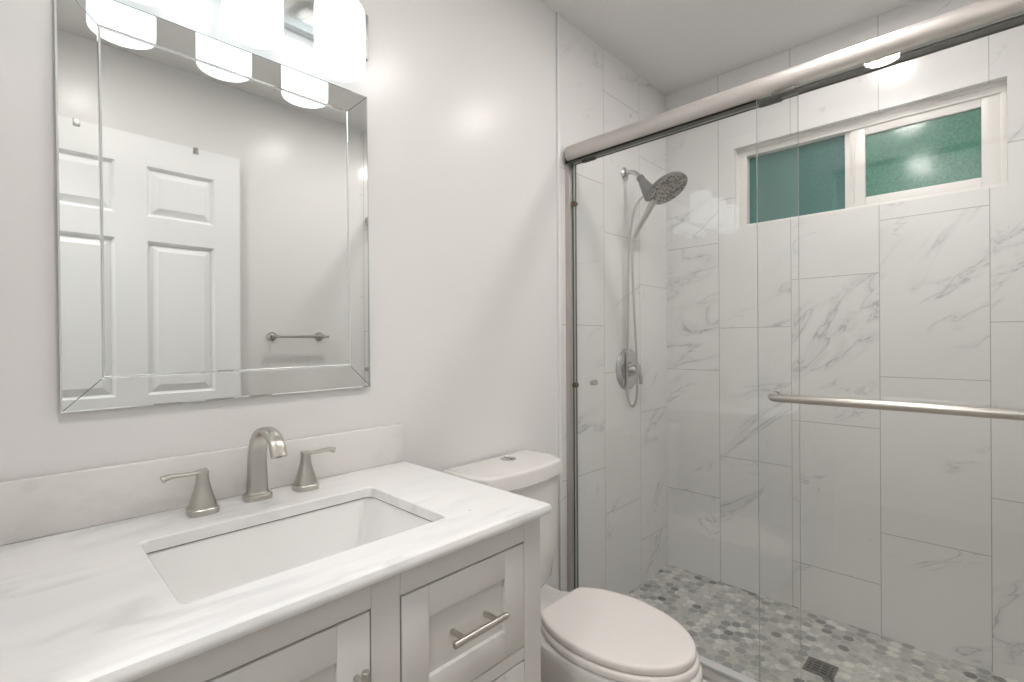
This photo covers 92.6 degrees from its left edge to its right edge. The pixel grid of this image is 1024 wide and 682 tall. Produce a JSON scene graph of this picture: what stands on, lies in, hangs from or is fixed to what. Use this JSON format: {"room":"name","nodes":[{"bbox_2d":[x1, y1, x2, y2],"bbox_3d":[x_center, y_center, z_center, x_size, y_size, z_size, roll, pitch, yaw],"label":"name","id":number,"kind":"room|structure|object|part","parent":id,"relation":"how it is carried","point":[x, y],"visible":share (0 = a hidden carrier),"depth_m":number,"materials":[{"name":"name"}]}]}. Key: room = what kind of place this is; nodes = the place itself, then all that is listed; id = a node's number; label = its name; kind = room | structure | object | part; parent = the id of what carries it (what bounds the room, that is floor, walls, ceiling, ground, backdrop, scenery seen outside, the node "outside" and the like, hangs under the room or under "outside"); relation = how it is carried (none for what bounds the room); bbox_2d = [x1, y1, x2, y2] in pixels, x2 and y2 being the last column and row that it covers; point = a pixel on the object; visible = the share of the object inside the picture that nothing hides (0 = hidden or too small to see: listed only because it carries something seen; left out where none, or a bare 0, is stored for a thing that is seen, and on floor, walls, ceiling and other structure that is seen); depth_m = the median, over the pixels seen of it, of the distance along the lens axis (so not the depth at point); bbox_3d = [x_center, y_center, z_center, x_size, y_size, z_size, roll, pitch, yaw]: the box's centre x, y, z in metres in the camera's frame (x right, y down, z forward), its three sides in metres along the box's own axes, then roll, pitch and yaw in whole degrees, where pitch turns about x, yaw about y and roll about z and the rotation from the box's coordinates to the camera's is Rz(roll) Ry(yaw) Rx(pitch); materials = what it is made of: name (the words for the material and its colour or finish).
{"room":"bathroom","nodes":[
{"label":"bathroom","id":0,"kind":"room"},
{"bbox_2d":[0,0,667,594],"bbox_3d":[-0.080,-0.053,1.688,0.102,2.420,2.648,0,0,44],"label":"wall","id":1,"kind":"structure","parent":0,"point":[460,94],"depth_m":1.54,"materials":[{"name":"paint"}]},
{"bbox_2d":[0,424,402,545],"bbox_3d":[-0.594,0.283,1.066,0.020,0.103,0.824,0,0,44],"label":"backsplash","id":2,"kind":"structure","parent":1,"relation":"attached to","point":[34,507],"depth_m":0.94,"materials":[{"name":"stone"}]},
{"bbox_2d":[54,0,370,412],"bbox_3d":[-0.591,-0.258,1.078,0.015,0.764,0.604,0,0,44],"label":"wall mirror","id":3,"kind":"object","parent":1,"relation":"attached to","point":[213,215],"visible":1,"depth_m":1.01,"materials":[{"name":"silver metal"}]},
{"bbox_3d":[-0.588,-0.258,1.075,0.006,0.646,0.486,0,0,44],"label":"glass","id":4,"kind":"part","parent":3,"relation":"part of","materials":[{"name":"silver mirror"}]},
{"bbox_2d":[133,0,368,81],"bbox_3d":[-0.533,-0.740,1.032,0.165,0.226,0.579,0,0,44],"label":"vanity light","id":5,"kind":"object","parent":1,"relation":"attached to","point":[338,29],"visible":1,"depth_m":1.08,"materials":[{"name":"white glass"}]},
{"bbox_3d":[-0.657,-0.701,0.865,0.112,0.150,0.112,0,0,44],"label":"lamp shade","id":6,"kind":"part","parent":5,"relation":"part of","materials":[{"name":"white glass"}]},
{"bbox_3d":[-0.528,-0.702,0.999,0.112,0.150,0.112,0,0,44],"label":"lamp shade","id":7,"kind":"part","parent":5,"relation":"part of","materials":[{"name":"white glass"}]},
{"bbox_3d":[-0.398,-0.702,1.133,0.112,0.150,0.112,0,0,44],"label":"lamp shade","id":8,"kind":"part","parent":5,"relation":"part of","materials":[{"name":"white glass"}]},
{"bbox_2d":[556,12,562,590],"bbox_3d":[0.183,-0.054,1.882,0.011,2.420,0.014,0,0,44],"label":"trim","id":9,"kind":"structure","parent":1,"relation":"attached to","point":[557,13],"depth_m":1.88,"materials":[{"name":"white tile"}]},
{"bbox_2d":[616,348,642,389],"bbox_3d":[0.553,0.129,2.217,0.072,0.192,0.192,0,0,44],"label":"shower valve","id":10,"kind":"object","parent":1,"relation":"attached to","point":[621,360],"visible":0.82,"depth_m":2.20,"materials":[{"name":"silver metal"}]},
{"bbox_3d":[0.574,0.158,2.208,0.041,0.076,0.023,0,0,-21],"label":"lever","id":11,"kind":"part","parent":10,"relation":"part of","materials":[{"name":"silver metal"}]},
{"bbox_2d":[621,167,687,407],"bbox_3d":[0.619,-0.248,2.134,0.286,1.090,0.175,0,0,44],"label":"handheld shower","id":12,"kind":"object","parent":1,"relation":"attached to","point":[669,186],"visible":1,"depth_m":2.16,"materials":[{"name":"silver metal"}]},
{"bbox_3d":[0.546,-0.750,2.202,0.081,0.054,0.021,0,0,44],"label":"arm","id":13,"kind":"part","parent":12,"relation":"part of","materials":[{"name":"silver metal"}]},
{"bbox_2d":[573,93,801,681],"bbox_3d":[0.536,0.168,1.651,0.777,1.728,0.038,0,0,44],"label":"shower door","id":14,"kind":"structure","parent":1,"relation":"attached to","point":[594,382],"depth_m":1.58,"materials":[{"name":"clear glass"}]},
{"bbox_3d":[0.314,0.160,1.872,0.021,0.021,0.028,0,0,44],"label":"knob","id":15,"kind":"part","parent":14,"relation":"part of","materials":[{"name":"silver metal"}]},
{"bbox_2d":[565,0,1023,681],"bbox_3d":[0.761,0.140,1.396,1.514,1.802,0.085,0,0,44],"label":"shower door frame","id":16,"kind":"object","parent":1,"relation":"attached to","point":[983,12],"visible":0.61,"depth_m":1.45,"materials":[{"name":"metal"}]},
{"bbox_3d":[0.762,-0.730,1.388,1.496,0.063,0.060,0,0,44],"label":"header rail","id":17,"kind":"part","parent":16,"relation":"part of","materials":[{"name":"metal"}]},
{"bbox_2d":[756,12,1023,681],"bbox_3d":[0.969,0.165,1.120,0.775,1.728,0.075,0,0,44],"label":"shower door","id":18,"kind":"structure","parent":1,"relation":"attached to","point":[972,411],"depth_m":1.18,"materials":[{"name":"clear glass"}]},
{"bbox_2d":[540,0,918,95],"bbox_3d":[0.062,-1.314,0.764,2.600,0.100,3.793,0,0,44],"label":"ceiling","id":19,"kind":"structure","parent":0,"point":[672,45],"depth_m":1.98,"materials":[{"name":"paint"}]},
{"bbox_2d":[626,565,1019,681],"bbox_3d":[1.093,1.181,1.732,1.580,0.060,0.803,0,0,44],"label":"floor","id":20,"kind":"structure","parent":0,"point":[721,619],"depth_m":1.88,"materials":[{"name":"tile"}]},
{"bbox_2d":[802,656,838,680],"bbox_3d":[1.083,1.149,1.718,0.092,0.004,0.092,0,0,44],"label":"shower drain","id":21,"kind":"object","parent":20,"relation":"on","point":[823,669],"visible":1,"depth_m":1.72,"materials":[{"name":"grey metal"}]},
{"bbox_2d":[666,0,1023,681],"bbox_3d":[1.423,-0.060,2.001,1.628,2.420,0.110,0,0,44],"label":"wall","id":22,"kind":"structure","parent":0,"point":[912,523],"depth_m":1.95,"materials":[{"name":"tile"}]},
{"bbox_2d":[736,80,1006,227],"bbox_3d":[1.411,-0.716,2.027,0.900,0.372,0.069,0,0,44],"label":"window","id":23,"kind":"structure","parent":22,"relation":"in","point":[956,142],"depth_m":1.94,"materials":[{"name":"white plastic"}]},
{"bbox_3d":[1.269,-0.707,2.184,0.420,0.345,0.006,0,0,44],"label":"pane","id":24,"kind":"part","parent":23,"relation":"part of","materials":[{"name":"teal glass"}]},
{"bbox_3d":[1.563,-0.709,1.873,0.355,0.267,0.006,0,0,44],"label":"sash pane","id":25,"kind":"part","parent":23,"relation":"part of","materials":[{"name":"teal glass"}]},
{"bbox_3d":[1.563,-0.711,1.870,0.444,0.340,0.026,0,0,44],"label":"sash","id":26,"kind":"part","parent":23,"relation":"part of","materials":[{"name":"white plastic"}]},
{"bbox_3d":[-0.281,1.188,0.394,2.600,0.060,2.770,0,0,44],"label":"floor","id":27,"kind":"structure","parent":0,"visible":0},
{"bbox_2d":[131,517,540,681],"bbox_3d":[-0.397,0.757,0.876,0.557,0.804,0.816,0,0,44],"label":"vanity cabinet","id":28,"kind":"object","parent":27,"relation":"on","point":[471,613],"visible":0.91,"depth_m":0.79,"materials":[{"name":"white wood"}]},
{"bbox_2d":[0,461,551,681],"bbox_3d":[-0.401,0.344,0.888,0.543,0.022,0.835,0,0,44],"label":"countertop","id":29,"kind":"structure","parent":28,"relation":"on","point":[90,604],"depth_m":0.69,"materials":[{"name":"white stone"}]},
{"bbox_2d":[160,468,218,517],"bbox_3d":[-0.619,0.292,0.941,0.053,0.085,0.094,0,0,44],"label":"tap","id":30,"kind":"object","parent":29,"relation":"on","point":[203,502],"visible":1,"depth_m":0.94,"materials":[{"name":"silver metal"}]},
{"bbox_3d":[-0.625,0.257,0.934,0.022,0.015,0.076,0,0,44],"label":"lever","id":31,"kind":"part","parent":30,"relation":"part of","materials":[{"name":"silver metal"}]},
{"bbox_2d":[242,427,287,502],"bbox_3d":[-0.506,0.256,1.006,0.152,0.157,0.055,0,0,44],"label":"faucet spout","id":32,"kind":"object","parent":29,"relation":"on","point":[257,489],"visible":1,"depth_m":1.02,"materials":[{"name":"silver metal"}]},
{"bbox_2d":[147,497,431,602],"bbox_3d":[-0.371,0.429,0.869,0.325,0.148,0.470,0,0,44],"label":"sink basin","id":33,"kind":"object","parent":29,"relation":"in","point":[202,568],"visible":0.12,"depth_m":0.96,"materials":[{"name":"ceramic"}]},
{"bbox_2d":[292,447,335,492],"bbox_3d":[-0.453,0.291,1.123,0.053,0.085,0.094,0,0,44],"label":"tap","id":34,"kind":"object","parent":29,"relation":"on","point":[305,480],"visible":1,"depth_m":1.10,"materials":[{"name":"silver metal"}]},
{"bbox_3d":[-0.447,0.256,1.130,0.022,0.015,0.076,0,0,44],"label":"lever","id":35,"kind":"part","parent":34,"relation":"part of","materials":[{"name":"silver metal"}]},
{"bbox_3d":[-0.343,0.718,0.592,0.019,0.639,0.371,0,0,44],"label":"door","id":36,"kind":"part","parent":28,"relation":"part of","materials":[{"name":"white wood"}]},
{"bbox_3d":[-0.214,0.484,0.694,0.027,0.009,0.009,0,0,44],"label":"handle post","id":37,"kind":"part","parent":28,"relation":"part of","materials":[{"name":"silver metal"}]},
{"bbox_3d":[-0.204,0.522,0.684,0.012,0.120,0.012,0,0,44],"label":"handle","id":38,"kind":"part","parent":28,"relation":"part of","materials":[{"name":"silver metal"}]},
{"bbox_3d":[-0.090,0.498,0.829,0.036,0.009,0.009,0,0,44],"label":"handle post","id":39,"kind":"part","parent":28,"relation":"part of","materials":[{"name":"silver metal"}]},
{"bbox_3d":[-0.080,0.498,0.866,0.019,0.201,0.278,0,0,44],"label":"drawer","id":40,"kind":"part","parent":28,"relation":"part of","materials":[{"name":"white wood"}]},
{"bbox_3d":[-0.051,0.498,0.844,0.012,0.012,0.124,0,0,44],"label":"handle","id":41,"kind":"part","parent":28,"relation":"part of","materials":[{"name":"silver metal"}]},
{"bbox_3d":[-0.038,0.498,0.883,0.036,0.009,0.009,0,0,44],"label":"handle post","id":42,"kind":"part","parent":28,"relation":"part of","materials":[{"name":"silver metal"}]},
{"bbox_3d":[-0.079,0.719,0.866,0.019,0.181,0.278,0,0,44],"label":"drawer","id":43,"kind":"part","parent":28,"relation":"part of","materials":[{"name":"white wood"}]},
{"bbox_2d":[443,450,702,681],"bbox_3d":[0.178,0.767,1.362,0.695,0.777,0.382,0,0,44],"label":"toilet","id":44,"kind":"object","parent":27,"relation":"on","point":[588,634],"visible":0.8,"depth_m":1.26,"materials":[{"name":"white ceramic"}]},
{"bbox_3d":[-0.004,0.409,1.535,0.196,0.048,0.382,0,0,44],"label":"tank lid","id":45,"kind":"part","parent":44,"relation":"part of","materials":[{"name":"white ceramic"}]},
{"bbox_3d":[-0.004,0.606,1.537,0.176,0.349,0.366,0,0,44],"label":"tank","id":46,"kind":"part","parent":44,"relation":"part of","materials":[{"name":"white ceramic"}]},
{"bbox_3d":[0.277,0.744,1.269,0.392,0.024,0.300,0,0,44],"label":"lid","id":47,"kind":"part","parent":44,"relation":"part of","materials":[{"name":"white plastic"}]},
{"bbox_3d":[0.280,0.766,1.266,0.400,0.019,0.312,0,0,44],"label":"seat","id":48,"kind":"part","parent":44,"relation":"part of","materials":[{"name":"white plastic"}]},
{"bbox_3d":[0.235,0.967,1.313,0.547,0.378,0.316,0,0,44],"label":"bowl","id":49,"kind":"part","parent":44,"relation":"part of","materials":[{"name":"white ceramic"}]},
{"bbox_2d":[699,655,758,681],"bbox_3d":[0.769,1.097,1.396,1.520,0.112,0.130,0,0,44],"label":"curb","id":50,"kind":"object","parent":27,"relation":"on","point":[704,660],"depth_m":1.55,"materials":[{"name":"stone"}]}
]}

